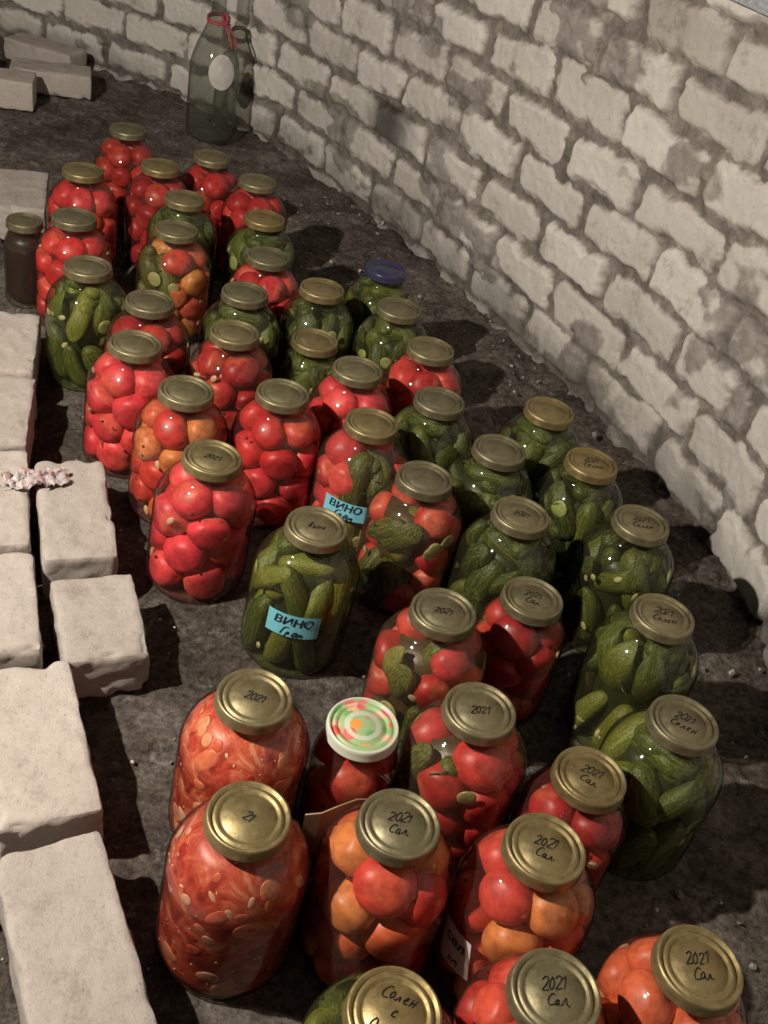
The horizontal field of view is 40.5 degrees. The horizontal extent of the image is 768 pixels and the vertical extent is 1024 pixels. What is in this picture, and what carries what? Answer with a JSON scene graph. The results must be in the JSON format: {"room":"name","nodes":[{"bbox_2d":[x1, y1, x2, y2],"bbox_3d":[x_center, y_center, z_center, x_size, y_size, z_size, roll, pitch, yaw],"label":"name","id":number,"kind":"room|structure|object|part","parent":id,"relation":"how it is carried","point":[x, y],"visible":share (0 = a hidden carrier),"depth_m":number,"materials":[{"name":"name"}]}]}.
{"room":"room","nodes":[
{"label":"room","id":0,"kind":"room"},
{"bbox_2d":[0,0,767,667],"bbox_3d":[-0.467,-0.878,1.601,3.064,1.630,4.267,13,37,0],"label":"wall","id":1,"kind":"structure","parent":0,"point":[592,175],"depth_m":2.33,"materials":[{"name":"brick"}]},
{"bbox_2d":[733,0,767,15],"bbox_3d":[0.659,-0.899,1.707,0.008,0.158,0.326,-6,41,-24],"label":"sheet","id":2,"kind":"object","parent":1,"relation":"attached to","point":[761,6],"visible":1,"depth_m":1.77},
{"bbox_2d":[0,36,767,1023],"bbox_3d":[-0.788,-0.266,2.046,3.744,0.033,4.579,13,37,0],"label":"floor","id":3,"kind":"structure","parent":0,"point":[141,725],"depth_m":1.65,"materials":[{"name":"concrete"}]},
{"bbox_2d":[0,451,30,554],"bbox_3d":[-0.621,0.008,1.640,0.121,0.090,0.244,-2,39,-19],"label":"brick","id":4,"kind":"object","parent":3,"relation":"on","point":[15,534],"visible":0.68,"depth_m":1.60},
{"bbox_2d":[0,465,71,489],"bbox_3d":[-0.555,-0.057,1.650,0.111,0.017,0.052,-5,40,-23],"label":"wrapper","id":5,"kind":"object","parent":4,"relation":"on","point":[25,478],"visible":1,"depth_m":1.65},
{"bbox_2d":[0,376,36,467],"bbox_3d":[-0.680,-0.146,1.824,0.122,0.090,0.218,2,38,-15],"label":"brick","id":6,"kind":"object","parent":3,"relation":"on","point":[18,402],"visible":0.84,"depth_m":1.81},
{"bbox_2d":[0,68,36,111],"bbox_3d":[-1.196,-1.299,3.174,0.251,0.090,0.122,3,38,-14],"label":"brick","id":7,"kind":"object","parent":3,"relation":"on","point":[18,89],"visible":1,"depth_m":3.15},
{"bbox_2d":[0,311,40,385],"bbox_3d":[-0.728,-0.294,2.002,0.121,0.090,0.228,1,38,-15],"label":"brick","id":8,"kind":"object","parent":3,"relation":"on","point":[20,334],"visible":0.8,"depth_m":1.98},
{"bbox_2d":[0,552,42,669],"bbox_3d":[-0.550,0.156,1.467,0.121,0.089,0.206,-3,40,-20],"label":"brick","id":9,"kind":"object","parent":3,"relation":"on","point":[20,634],"visible":0.86,"depth_m":1.43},
{"bbox_2d":[3,212,43,308],"bbox_3d":[-0.765,-0.536,2.221,0.088,0.186,0.088,13,37,0],"label":"jar","id":10,"kind":"object","parent":3,"relation":"on","point":[24,229],"visible":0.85,"depth_m":2.18,"materials":[{"name":"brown glass"}]},
{"bbox_3d":[-0.750,-0.603,2.170,0.076,0.016,0.076,13,37,0],"label":"lid","id":11,"kind":"part","parent":10,"relation":"part of","materials":[{"name":"metal"}]},
{"bbox_2d":[0,169,48,239],"bbox_3d":[-0.888,-0.753,2.554,0.122,0.089,0.241,1,38,-16],"label":"brick","id":12,"kind":"object","parent":3,"relation":"on","point":[25,191],"visible":0.7,"depth_m":2.51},
{"bbox_2d":[4,32,86,65],"bbox_3d":[-1.153,-1.562,3.546,0.251,0.072,0.123,18,37,7],"label":"brick","id":13,"kind":"object","parent":3,"relation":"on","point":[22,44],"visible":0.72,"depth_m":3.50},
{"bbox_2d":[9,57,91,99],"bbox_3d":[-1.072,-1.395,3.349,0.251,0.077,0.122,1,38,-16],"label":"brick","id":14,"kind":"object","parent":3,"relation":"on","point":[68,80],"visible":0.81,"depth_m":3.32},
{"bbox_2d":[0,660,102,859],"bbox_3d":[-0.434,0.309,1.302,0.122,0.089,0.251,-6,41,-24],"label":"brick","id":15,"kind":"object","parent":3,"relation":"on","point":[50,794],"visible":0.9,"depth_m":1.25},
{"bbox_2d":[34,207,112,326],"bbox_3d":[-0.648,-0.508,2.177,0.157,0.236,0.157,15,37,3],"label":"jar","id":16,"kind":"object","parent":3,"relation":"on","point":[73,231],"visible":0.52,"depth_m":2.11,"materials":[{"name":"red glass"}]},
{"bbox_3d":[-0.628,-0.594,2.111,0.091,0.016,0.091,13,37,0],"label":"lid","id":17,"kind":"part","parent":16,"relation":"part of","materials":[{"name":"metal"}]},
{"bbox_2d":[34,461,117,599],"bbox_3d":[-0.493,0.024,1.657,0.115,0.091,0.252,-3,39,-20],"label":"brick","id":18,"kind":"object","parent":3,"relation":"on","point":[77,536],"visible":0.86,"depth_m":1.60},
{"bbox_2d":[0,831,157,1023],"bbox_3d":[-0.333,0.480,1.110,0.121,0.090,0.252,-9,42,-26],"label":"brick","id":19,"kind":"object","parent":3,"relation":"on","point":[74,959],"visible":1,"depth_m":1.08,"materials":[{"name":"brick"}]},
{"bbox_2d":[46,162,117,272],"bbox_3d":[-0.688,-0.667,2.373,0.157,0.236,0.157,15,37,3],"label":"jar","id":20,"kind":"object","parent":3,"relation":"on","point":[82,185],"visible":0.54,"depth_m":2.31,"materials":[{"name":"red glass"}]},
{"bbox_3d":[-0.668,-0.753,2.307,0.091,0.016,0.091,13,37,0],"label":"lid","id":21,"kind":"part","parent":20,"relation":"part of","materials":[{"name":"metal"}]},
{"bbox_2d":[45,255,129,391],"bbox_3d":[-0.575,-0.370,2.019,0.157,0.236,0.157,11,37,-3],"label":"jar","id":22,"kind":"object","parent":3,"relation":"on","point":[84,303],"visible":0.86,"depth_m":1.97,"materials":[{"name":"green glass"}]},
{"bbox_3d":[-0.556,-0.456,1.953,0.091,0.016,0.091,13,37,0],"label":"lid","id":23,"kind":"part","parent":22,"relation":"part of","materials":[{"name":"metal"}]},
{"bbox_2d":[50,574,149,698],"bbox_3d":[-0.408,0.176,1.490,0.120,0.081,0.171,-5,40,-22],"label":"brick","id":24,"kind":"object","parent":3,"relation":"on","point":[98,628],"visible":0.95,"depth_m":1.45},
{"bbox_2d":[94,122,156,230],"bbox_3d":[-0.649,-0.850,2.623,0.157,0.236,0.157,11,37,-3],"label":"jar","id":25,"kind":"object","parent":3,"relation":"on","point":[121,162],"visible":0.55,"depth_m":2.56,"materials":[{"name":"red glass"}]},
{"bbox_3d":[-0.630,-0.936,2.558,0.091,0.016,0.091,13,37,0],"label":"lid","id":26,"kind":"part","parent":25,"relation":"part of","materials":[{"name":"metal"}]},
{"bbox_2d":[82,329,174,477],"bbox_3d":[-0.447,-0.196,1.831,0.161,0.240,0.158,23,38,14],"label":"jar","id":27,"kind":"object","parent":3,"relation":"on","point":[130,373],"visible":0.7,"depth_m":1.77,"materials":[{"name":"red glass"}]},
{"bbox_3d":[-0.421,-0.281,1.765,0.091,0.016,0.091,15,37,-1],"label":"lid","id":28,"kind":"part","parent":27,"relation":"part of","materials":[{"name":"metal"}]},
{"bbox_2d":[104,289,190,375],"bbox_3d":[-0.445,-0.292,1.956,0.157,0.236,0.157,11,37,-3],"label":"jar","id":29,"kind":"object","parent":3,"relation":"on","point":[152,311],"visible":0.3,"depth_m":1.90,"materials":[{"name":"red glass"}]},
{"bbox_3d":[-0.445,-0.290,1.957,0.157,0.232,0.157,13,37,0],"label":"glass","id":30,"kind":"part","parent":29,"relation":"part of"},
{"bbox_3d":[-0.425,-0.378,1.890,0.091,0.016,0.091,13,37,0],"label":"lid","id":31,"kind":"part","parent":29,"relation":"part of","materials":[{"name":"metal"}]},
{"bbox_2d":[123,158,188,267],"bbox_3d":[-0.538,-0.711,2.475,0.157,0.236,0.157,11,37,-3],"label":"jar","id":32,"kind":"object","parent":3,"relation":"on","point":[158,176],"visible":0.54,"depth_m":2.42,"materials":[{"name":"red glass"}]},
{"bbox_3d":[-0.518,-0.796,2.409,0.091,0.016,0.091,13,37,0],"label":"lid","id":33,"kind":"part","parent":32,"relation":"part of","materials":[{"name":"metal"}]},
{"bbox_2d":[135,219,211,344],"bbox_3d":[-0.449,-0.494,2.219,0.157,0.236,0.157,11,37,-3],"label":"jar","id":34,"kind":"object","parent":3,"relation":"on","point":[174,264],"visible":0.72,"depth_m":2.17,"materials":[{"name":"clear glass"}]},
{"bbox_3d":[-0.429,-0.581,2.154,0.091,0.016,0.091,13,37,0],"label":"lid","id":35,"kind":"part","parent":34,"relation":"part of","materials":[{"name":"metal"}]},
{"bbox_2d":[127,375,228,522],"bbox_3d":[-0.344,-0.106,1.745,0.161,0.240,0.158,23,38,14],"label":"jar","id":36,"kind":"object","parent":3,"relation":"on","point":[184,412],"visible":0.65,"depth_m":1.68,"materials":[{"name":"red glass"}]},
{"bbox_3d":[-0.319,-0.192,1.679,0.091,0.016,0.091,15,37,-1],"label":"lid","id":37,"kind":"part","parent":36,"relation":"part of","materials":[{"name":"metal"}]},
{"bbox_2d":[146,189,217,300],"bbox_3d":[-0.458,-0.599,2.353,0.157,0.236,0.157,11,37,-3],"label":"jar","id":38,"kind":"object","parent":3,"relation":"on","point":[180,204],"visible":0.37,"depth_m":2.30,"materials":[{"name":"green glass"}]},
{"bbox_3d":[-0.438,-0.685,2.288,0.091,0.016,0.091,13,37,0],"label":"lid","id":39,"kind":"part","parent":38,"relation":"part of","materials":[{"name":"metal"}]},
{"bbox_2d":[146,439,256,602],"bbox_3d":[-0.282,0.008,1.615,0.163,0.241,0.159,23,38,14],"label":"jar","id":40,"kind":"object","parent":3,"relation":"on","point":[197,536],"visible":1,"depth_m":1.56,"materials":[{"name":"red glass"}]},
{"bbox_3d":[-0.256,-0.077,1.548,0.091,0.016,0.091,15,37,-2],"label":"lid","id":41,"kind":"part","parent":40,"relation":"part of","materials":[{"name":"metal"}]},
{"bbox_2d":[179,149,238,254],"bbox_3d":[-0.436,-0.768,2.581,0.157,0.236,0.157,15,37,3],"label":"jar","id":42,"kind":"object","parent":3,"relation":"on","point":[202,179],"visible":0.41,"depth_m":2.52,"materials":[{"name":"red glass"}]},
{"bbox_3d":[-0.436,-0.766,2.582,0.157,0.232,0.157,13,37,0],"label":"glass","id":43,"kind":"part","parent":42,"relation":"part of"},
{"bbox_3d":[-0.416,-0.854,2.515,0.091,0.016,0.091,13,37,0],"label":"lid","id":44,"kind":"part","parent":42,"relation":"part of","materials":[{"name":"metal"}]},
{"bbox_2d":[185,0,238,141],"bbox_3d":[-0.505,-1.413,3.136,0.152,0.555,0.153,13,37,0],"label":"glass bottle","id":45,"kind":"object","parent":3,"relation":"on","point":[221,64],"visible":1,"depth_m":3.13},
{"bbox_2d":[187,319,272,443],"bbox_3d":[-0.287,-0.230,1.923,0.157,0.236,0.157,15,37,3],"label":"jar","id":46,"kind":"object","parent":3,"relation":"on","point":[232,360],"visible":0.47,"depth_m":1.85,"materials":[{"name":"red glass"}]},
{"bbox_3d":[-0.287,-0.229,1.924,0.157,0.232,0.157,13,37,0],"label":"glass","id":47,"kind":"part","parent":46,"relation":"part of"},
{"bbox_3d":[-0.267,-0.316,1.857,0.091,0.016,0.091,13,37,0],"label":"lid","id":48,"kind":"part","parent":46,"relation":"part of","materials":[{"name":"metal"}]},
{"bbox_2d":[155,781,311,999],"bbox_3d":[-0.163,0.402,1.135,0.160,0.239,0.157,15,37,3],"label":"jar","id":49,"kind":"object","parent":3,"relation":"on","point":[236,876],"visible":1,"depth_m":1.07,"materials":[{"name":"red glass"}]},
{"bbox_3d":[-0.140,0.316,1.069,0.091,0.016,0.091,14,37,-1],"label":"lid","id":50,"kind":"part","parent":49,"relation":"part of","materials":[{"name":"metal"}]},
{"bbox_2d":[168,668,309,833],"bbox_3d":[-0.174,0.302,1.262,0.161,0.240,0.158,23,38,14],"label":"jar","id":51,"kind":"object","parent":3,"relation":"on","point":[250,728],"visible":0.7,"depth_m":1.19,"materials":[{"name":"red glass"}]},
{"bbox_3d":[-0.149,0.217,1.196,0.091,0.016,0.091,15,37,-1],"label":"lid","id":52,"kind":"part","parent":51,"relation":"part of","materials":[{"name":"metal"}]},
{"bbox_2d":[198,281,280,377],"bbox_3d":[-0.286,-0.328,2.051,0.157,0.236,0.157,11,37,-3],"label":"jar","id":53,"kind":"object","parent":3,"relation":"on","point":[244,301],"visible":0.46,"depth_m":1.99,"materials":[{"name":"green glass"}]},
{"bbox_3d":[-0.266,-0.414,1.985,0.091,0.016,0.091,13,37,0],"label":"lid","id":54,"kind":"part","parent":53,"relation":"part of","materials":[{"name":"metal"}]},
{"bbox_2d":[216,173,286,273],"bbox_3d":[-0.317,-0.686,2.510,0.157,0.236,0.157,11,37,-3],"label":"jar","id":55,"kind":"object","parent":3,"relation":"on","point":[254,191],"visible":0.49,"depth_m":2.44,"materials":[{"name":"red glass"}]},
{"bbox_3d":[-0.297,-0.772,2.444,0.091,0.016,0.091,13,37,0],"label":"lid","id":56,"kind":"part","parent":55,"relation":"part of","materials":[{"name":"metal"}]},
{"bbox_2d":[221,209,295,290],"bbox_3d":[-0.282,-0.553,2.347,0.157,0.236,0.157,11,37,-3],"label":"jar","id":57,"kind":"object","parent":3,"relation":"on","point":[266,227],"visible":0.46,"depth_m":2.28,"materials":[{"name":"green glass"}]},
{"bbox_3d":[-0.262,-0.639,2.281,0.091,0.016,0.091,13,37,0],"label":"lid","id":58,"kind":"part","parent":57,"relation":"part of","materials":[{"name":"metal"}]},
{"bbox_2d":[228,246,299,359],"bbox_3d":[-0.257,-0.433,2.197,0.157,0.236,0.157,15,37,3],"label":"jar","id":59,"kind":"object","parent":3,"relation":"on","point":[265,266],"visible":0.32,"depth_m":2.13,"materials":[{"name":"red glass"}]},
{"bbox_3d":[-0.258,-0.431,2.198,0.157,0.232,0.157,13,37,0],"label":"glass","id":60,"kind":"part","parent":59,"relation":"part of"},
{"bbox_3d":[-0.237,-0.519,2.131,0.091,0.016,0.091,13,37,0],"label":"lid","id":61,"kind":"part","parent":59,"relation":"part of","materials":[{"name":"metal"}]},
{"bbox_2d":[229,378,322,528],"bbox_3d":[-0.188,-0.106,1.791,0.157,0.236,0.157,3,38,-13],"label":"jar","id":62,"kind":"object","parent":3,"relation":"on","point":[274,436],"visible":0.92,"depth_m":1.74,"materials":[{"name":"red glass"}]},
{"bbox_3d":[-0.168,-0.193,1.725,0.091,0.016,0.091,13,37,0],"label":"lid","id":63,"kind":"part","parent":62,"relation":"part of","materials":[{"name":"metal"}]},
{"bbox_2d":[240,506,359,676],"bbox_3d":[-0.120,0.110,1.530,0.161,0.240,0.159,24,38,15],"label":"jar","id":64,"kind":"object","parent":3,"relation":"on","point":[305,578],"visible":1,"depth_m":1.48,"materials":[{"name":"green glass"}]},
{"bbox_3d":[-0.095,0.024,1.464,0.091,0.016,0.091,15,37,-1],"label":"lid","id":65,"kind":"part","parent":64,"relation":"part of","materials":[{"name":"metal"}]},
{"bbox_2d":[277,328,337,411],"bbox_3d":[-0.147,-0.250,2.025,0.124,0.196,0.124,15,37,3],"label":"jar","id":66,"kind":"object","parent":3,"relation":"on","point":[310,360],"visible":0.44,"depth_m":1.96,"materials":[{"name":"green glass"}]},
{"bbox_3d":[-0.148,-0.249,2.026,0.124,0.192,0.124,13,37,0],"label":"glass","id":67,"kind":"part","parent":66,"relation":"part of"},
{"bbox_3d":[-0.131,-0.321,1.971,0.091,0.016,0.091,13,37,0],"label":"lid","id":68,"kind":"part","parent":66,"relation":"part of","materials":[{"name":"metal"}]},
{"bbox_2d":[272,277,354,377],"bbox_3d":[-0.143,-0.352,2.125,0.157,0.236,0.157,23,38,13],"label":"jar","id":69,"kind":"object","parent":3,"relation":"on","point":[317,305],"visible":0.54,"depth_m":2.07,"materials":[{"name":"green glass"}]},
{"bbox_3d":[-0.143,-0.350,2.126,0.157,0.232,0.157,13,37,0],"label":"glass","id":70,"kind":"part","parent":69,"relation":"part of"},
{"bbox_3d":[-0.123,-0.438,2.059,0.091,0.016,0.091,13,37,0],"label":"lid","id":71,"kind":"part","parent":69,"relation":"part of","materials":[{"name":"metal"}]},
{"bbox_2d":[302,798,366,869],"bbox_3d":[-0.058,0.394,1.241,0.096,0.160,0.009,-8,42,-26],"label":"flap","id":72,"kind":"object","parent":3,"relation":"on","point":[314,826],"visible":0.29,"depth_m":1.20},
{"bbox_2d":[299,697,398,826],"bbox_3d":[-0.042,0.329,1.304,0.110,0.191,0.110,13,37,0],"label":"jar","id":73,"kind":"object","parent":3,"relation":"on","point":[356,745],"visible":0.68,"depth_m":1.25,"materials":[{"name":"red glass"}]},
{"bbox_3d":[-0.026,0.261,1.251,0.091,0.016,0.091,13,37,0],"label":"lid","id":74,"kind":"part","parent":73,"relation":"part of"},
{"bbox_2d":[306,356,392,488],"bbox_3d":[-0.067,-0.161,1.899,0.157,0.236,0.157,-1,39,-18],"label":"jar","id":75,"kind":"object","parent":3,"relation":"on","point":[353,382],"visible":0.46,"depth_m":1.83,"materials":[{"name":"red glass"}]},
{"bbox_3d":[-0.047,-0.247,1.833,0.091,0.016,0.091,13,37,0],"label":"lid","id":76,"kind":"part","parent":75,"relation":"part of","materials":[{"name":"metal"}]},
{"bbox_2d":[309,407,408,552],"bbox_3d":[-0.040,-0.055,1.768,0.156,0.236,0.158,13,37,0],"label":"jar","id":77,"kind":"object","parent":3,"relation":"on","point":[360,457],"visible":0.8,"depth_m":1.71,"materials":[{"name":"clear glass"}]},
{"bbox_3d":[-0.041,-0.054,1.770,0.157,0.232,0.157,13,37,0],"label":"glass","id":78,"kind":"part","parent":77,"relation":"part of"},
{"bbox_3d":[-0.020,-0.141,1.703,0.091,0.016,0.091,13,37,0],"label":"lid","id":79,"kind":"part","parent":77,"relation":"part of","materials":[{"name":"metal"}]},
{"bbox_2d":[298,788,455,987],"bbox_3d":[-0.004,0.417,1.162,0.157,0.236,0.157,-1,39,-18],"label":"jar","id":80,"kind":"object","parent":3,"relation":"on","point":[380,893],"visible":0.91,"depth_m":1.10,"materials":[{"name":"red glass"}]},
{"bbox_3d":[0.015,0.331,1.096,0.091,0.016,0.091,13,37,0],"label":"lid","id":81,"kind":"part","parent":80,"relation":"part of","materials":[{"name":"metal"}]},
{"bbox_2d":[302,966,451,1023],"bbox_3d":[-0.011,0.539,1.001,0.157,0.236,0.157,-15,45,-32],"label":"jar","id":82,"kind":"object","parent":3,"relation":"on","point":[383,994],"visible":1,"depth_m":0.95,"materials":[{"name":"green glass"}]},
{"bbox_3d":[0.008,0.453,0.935,0.091,0.016,0.091,13,37,0],"label":"lid","id":83,"kind":"part","parent":82,"relation":"part of","materials":[{"name":"metal"}]},
{"bbox_2d":[342,259,414,355],"bbox_3d":[-0.015,-0.419,2.252,0.157,0.236,0.157,15,37,3],"label":"jar","id":84,"kind":"object","parent":3,"relation":"on","point":[382,278],"visible":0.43,"depth_m":2.18,"materials":[{"name":"green glass"}]},
{"bbox_3d":[-0.015,-0.418,2.253,0.157,0.232,0.157,13,37,0],"label":"glass","id":85,"kind":"part","parent":84,"relation":"part of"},
{"bbox_3d":[0.005,-0.505,2.187,0.091,0.016,0.091,13,37,0],"label":"lid","id":86,"kind":"part","parent":84,"relation":"part of","materials":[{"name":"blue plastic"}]},
{"bbox_2d":[1,192,766,1023],"bbox_3d":[0.075,-0.099,2.067,1.307,0.017,2.551,13,37,0],"label":"rubble","id":87,"kind":"object","parent":3,"relation":"on","point":[678,893],"visible":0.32,"depth_m":1.74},
{"bbox_2d":[350,297,427,389],"bbox_3d":[0.010,-0.312,2.119,0.157,0.236,0.157,15,37,3],"label":"jar","id":88,"kind":"object","parent":3,"relation":"on","point":[382,342],"visible":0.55,"depth_m":2.05,"materials":[{"name":"green glass"}]},
{"bbox_3d":[0.010,-0.310,2.120,0.157,0.232,0.157,13,37,0],"label":"glass","id":89,"kind":"part","parent":88,"relation":"part of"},
{"bbox_3d":[0.030,-0.398,2.053,0.091,0.016,0.091,13,37,0],"label":"lid","id":90,"kind":"part","parent":88,"relation":"part of","materials":[{"name":"metal"}]},
{"bbox_2d":[353,460,462,613],"bbox_3d":[0.043,0.038,1.672,0.157,0.236,0.157,3,38,-13],"label":"jar","id":91,"kind":"object","parent":3,"relation":"on","point":[413,534],"visible":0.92,"depth_m":1.63,"materials":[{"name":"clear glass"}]},
{"bbox_3d":[0.062,-0.048,1.606,0.091,0.016,0.091,13,37,0],"label":"lid","id":92,"kind":"part","parent":91,"relation":"part of","materials":[{"name":"metal"}]},
{"bbox_2d":[381,336,462,416],"bbox_3d":[0.067,-0.214,2.009,0.157,0.236,0.157,-1,39,-18],"label":"jar","id":93,"kind":"object","parent":3,"relation":"on","point":[427,361],"visible":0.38,"depth_m":1.94,"materials":[{"name":"red glass"}]},
{"bbox_3d":[0.067,-0.213,2.010,0.157,0.232,0.157,13,37,0],"label":"glass","id":94,"kind":"part","parent":93,"relation":"part of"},
{"bbox_3d":[0.087,-0.300,1.943,0.091,0.016,0.091,13,37,0],"label":"lid","id":95,"kind":"part","parent":93,"relation":"part of","materials":[{"name":"metal"}]},
{"bbox_2d":[361,588,487,753],"bbox_3d":[0.058,0.221,1.438,0.157,0.236,0.157,11,37,-3],"label":"jar","id":96,"kind":"object","parent":3,"relation":"on","point":[433,647],"visible":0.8,"depth_m":1.37,"materials":[{"name":"clear glass"}]},
{"bbox_3d":[0.058,0.222,1.439,0.157,0.232,0.157,13,37,0],"label":"glass","id":97,"kind":"part","parent":96,"relation":"part of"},
{"bbox_3d":[0.078,0.135,1.372,0.091,0.016,0.091,13,37,0],"label":"lid","id":98,"kind":"part","parent":96,"relation":"part of","materials":[{"name":"metal"}]},
{"bbox_2d":[393,386,473,470],"bbox_3d":[0.076,-0.102,1.865,0.157,0.236,0.157,27,39,18],"label":"jar","id":99,"kind":"object","parent":3,"relation":"on","point":[429,430],"visible":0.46,"depth_m":1.80,"materials":[{"name":"green glass"}]},
{"bbox_3d":[0.076,-0.101,1.866,0.157,0.232,0.157,13,37,0],"label":"glass","id":100,"kind":"part","parent":99,"relation":"part of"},
{"bbox_3d":[0.096,-0.188,1.799,0.091,0.016,0.091,13,37,0],"label":"lid","id":101,"kind":"part","parent":99,"relation":"part of","materials":[{"name":"metal"}]},
{"bbox_2d":[389,682,526,875],"bbox_3d":[0.094,0.327,1.310,0.157,0.236,0.157,-15,45,-32],"label":"jar","id":102,"kind":"object","parent":3,"relation":"on","point":[461,756],"visible":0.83,"depth_m":1.25,"materials":[{"name":"clear glass"}]},
{"bbox_3d":[0.114,0.240,1.244,0.091,0.016,0.091,13,37,0],"label":"lid","id":103,"kind":"part","parent":102,"relation":"part of","materials":[{"name":"metal"}]},
{"bbox_2d":[447,434,533,563],"bbox_3d":[0.169,-0.012,1.775,0.157,0.236,0.157,15,37,3],"label":"jar","id":104,"kind":"object","parent":3,"relation":"on","point":[496,470],"visible":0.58,"depth_m":1.71,"materials":[{"name":"green glass"}]},
{"bbox_3d":[0.169,-0.010,1.776,0.157,0.232,0.157,13,37,0],"label":"glass","id":105,"kind":"part","parent":104,"relation":"part of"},
{"bbox_3d":[0.189,-0.098,1.709,0.091,0.016,0.091,13,37,0],"label":"lid","id":106,"kind":"part","parent":104,"relation":"part of","materials":[{"name":"metal"}]},
{"bbox_2d":[446,496,557,625],"bbox_3d":[0.187,0.094,1.642,0.157,0.236,0.157,-1,39,-18],"label":"jar","id":107,"kind":"object","parent":3,"relation":"on","point":[514,542],"visible":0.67,"depth_m":1.58,"materials":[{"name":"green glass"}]},
{"bbox_3d":[0.187,0.096,1.643,0.157,0.232,0.157,13,37,0],"label":"glass","id":108,"kind":"part","parent":107,"relation":"part of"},
{"bbox_3d":[0.207,0.008,1.576,0.091,0.016,0.091,13,37,0],"label":"lid","id":109,"kind":"part","parent":107,"relation":"part of","materials":[{"name":"metal"}]},
{"bbox_2d":[431,812,595,1003],"bbox_3d":[0.150,0.446,1.171,0.157,0.236,0.157,23,38,13],"label":"jar","id":110,"kind":"object","parent":3,"relation":"on","point":[522,889],"visible":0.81,"depth_m":1.11,"materials":[{"name":"red glass"}]},
{"bbox_3d":[0.170,0.360,1.105,0.091,0.016,0.091,13,37,0],"label":"lid","id":111,"kind":"part","parent":110,"relation":"part of","materials":[{"name":"metal"}]},
{"bbox_2d":[475,576,564,725],"bbox_3d":[0.192,0.201,1.528,0.132,0.208,0.132,3,38,-13],"label":"jar","id":112,"kind":"object","parent":3,"relation":"on","point":[521,631],"visible":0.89,"depth_m":1.48,"materials":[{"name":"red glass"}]},
{"bbox_3d":[0.209,0.126,1.470,0.091,0.016,0.091,13,37,0],"label":"lid","id":113,"kind":"part","parent":112,"relation":"part of","materials":[{"name":"metal"}]},
{"bbox_2d":[447,948,608,1023],"bbox_3d":[0.140,0.540,1.044,0.157,0.236,0.157,23,38,13],"label":"jar","id":114,"kind":"object","parent":3,"relation":"on","point":[540,985],"visible":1,"depth_m":0.99,"materials":[{"name":"red glass"}]},
{"bbox_3d":[0.160,0.455,0.979,0.091,0.016,0.091,13,37,0],"label":"lid","id":115,"kind":"part","parent":114,"relation":"part of","materials":[{"name":"metal"}]},
{"bbox_2d":[497,396,579,498],"bbox_3d":[0.273,-0.089,1.907,0.157,0.236,0.157,3,38,-13],"label":"jar","id":116,"kind":"object","parent":3,"relation":"on","point":[544,424],"visible":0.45,"depth_m":1.83,"materials":[{"name":"green glass"}]},
{"bbox_3d":[0.272,-0.088,1.908,0.157,0.232,0.157,13,37,0],"label":"glass","id":117,"kind":"part","parent":116,"relation":"part of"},
{"bbox_3d":[0.292,-0.175,1.841,0.091,0.016,0.091,13,37,0],"label":"lid","id":118,"kind":"part","parent":116,"relation":"part of","materials":[{"name":"metal"}]},
{"bbox_2d":[506,746,626,895],"bbox_3d":[0.226,0.391,1.291,0.134,0.206,0.134,3,38,-13],"label":"jar","id":119,"kind":"object","parent":3,"relation":"on","point":[584,787],"visible":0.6,"depth_m":1.23,"materials":[{"name":"red glass"}]},
{"bbox_3d":[0.243,0.317,1.234,0.091,0.016,0.091,13,37,0],"label":"lid","id":120,"kind":"part","parent":119,"relation":"part of","materials":[{"name":"metal"}]},
{"bbox_2d":[533,447,622,588],"bbox_3d":[0.325,0.009,1.795,0.157,0.236,0.157,-1,39,-18],"label":"jar","id":121,"kind":"object","parent":3,"relation":"on","point":[576,495],"visible":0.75,"depth_m":1.73,"materials":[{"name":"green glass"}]},
{"bbox_3d":[0.324,0.010,1.796,0.157,0.232,0.157,13,37,0],"label":"glass","id":122,"kind":"part","parent":121,"relation":"part of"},
{"bbox_3d":[0.344,-0.077,1.729,0.091,0.016,0.091,13,37,0],"label":"lid","id":123,"kind":"part","parent":121,"relation":"part of","materials":[{"name":"metal"}]},
{"bbox_2d":[560,504,673,650],"bbox_3d":[0.379,0.106,1.684,0.157,0.236,0.157,-15,45,-32],"label":"jar","id":124,"kind":"object","parent":3,"relation":"on","point":[605,576],"visible":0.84,"depth_m":1.63,"materials":[{"name":"green glass"}]},
{"bbox_3d":[0.399,0.021,1.618,0.091,0.016,0.091,13,37,0],"label":"lid","id":125,"kind":"part","parent":124,"relation":"part of","materials":[{"name":"metal"}]},
{"bbox_2d":[564,593,698,748],"bbox_3d":[0.368,0.234,1.514,0.157,0.236,0.157,11,37,-3],"label":"jar","id":126,"kind":"object","parent":3,"relation":"on","point":[640,657],"visible":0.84,"depth_m":1.46,"materials":[{"name":"green glass"}]},
{"bbox_3d":[0.388,0.148,1.448,0.091,0.016,0.091,13,37,0],"label":"lid","id":127,"kind":"part","parent":126,"relation":"part of","materials":[{"name":"metal"}]},
{"bbox_2d":[598,694,723,880],"bbox_3d":[0.351,0.350,1.357,0.157,0.236,0.157,27,39,18],"label":"jar","id":128,"kind":"object","parent":3,"relation":"on","point":[664,752],"visible":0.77,"depth_m":1.30,"materials":[{"name":"green glass"}]},
{"bbox_3d":[0.371,0.264,1.291,0.091,0.016,0.091,13,37,0],"label":"lid","id":129,"kind":"part","parent":128,"relation":"part of","materials":[{"name":"metal"}]},
{"bbox_2d":[594,925,748,1023],"bbox_3d":[0.290,0.537,1.093,0.157,0.236,0.157,3,38,-13],"label":"jar","id":130,"kind":"object","parent":3,"relation":"on","point":[684,974],"visible":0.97,"depth_m":1.03,"materials":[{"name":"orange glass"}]},
{"bbox_3d":[0.310,0.452,1.028,0.091,0.016,0.091,13,37,0],"label":"lid","id":131,"kind":"part","parent":130,"relation":"part of","materials":[{"name":"metal"}]}
]}

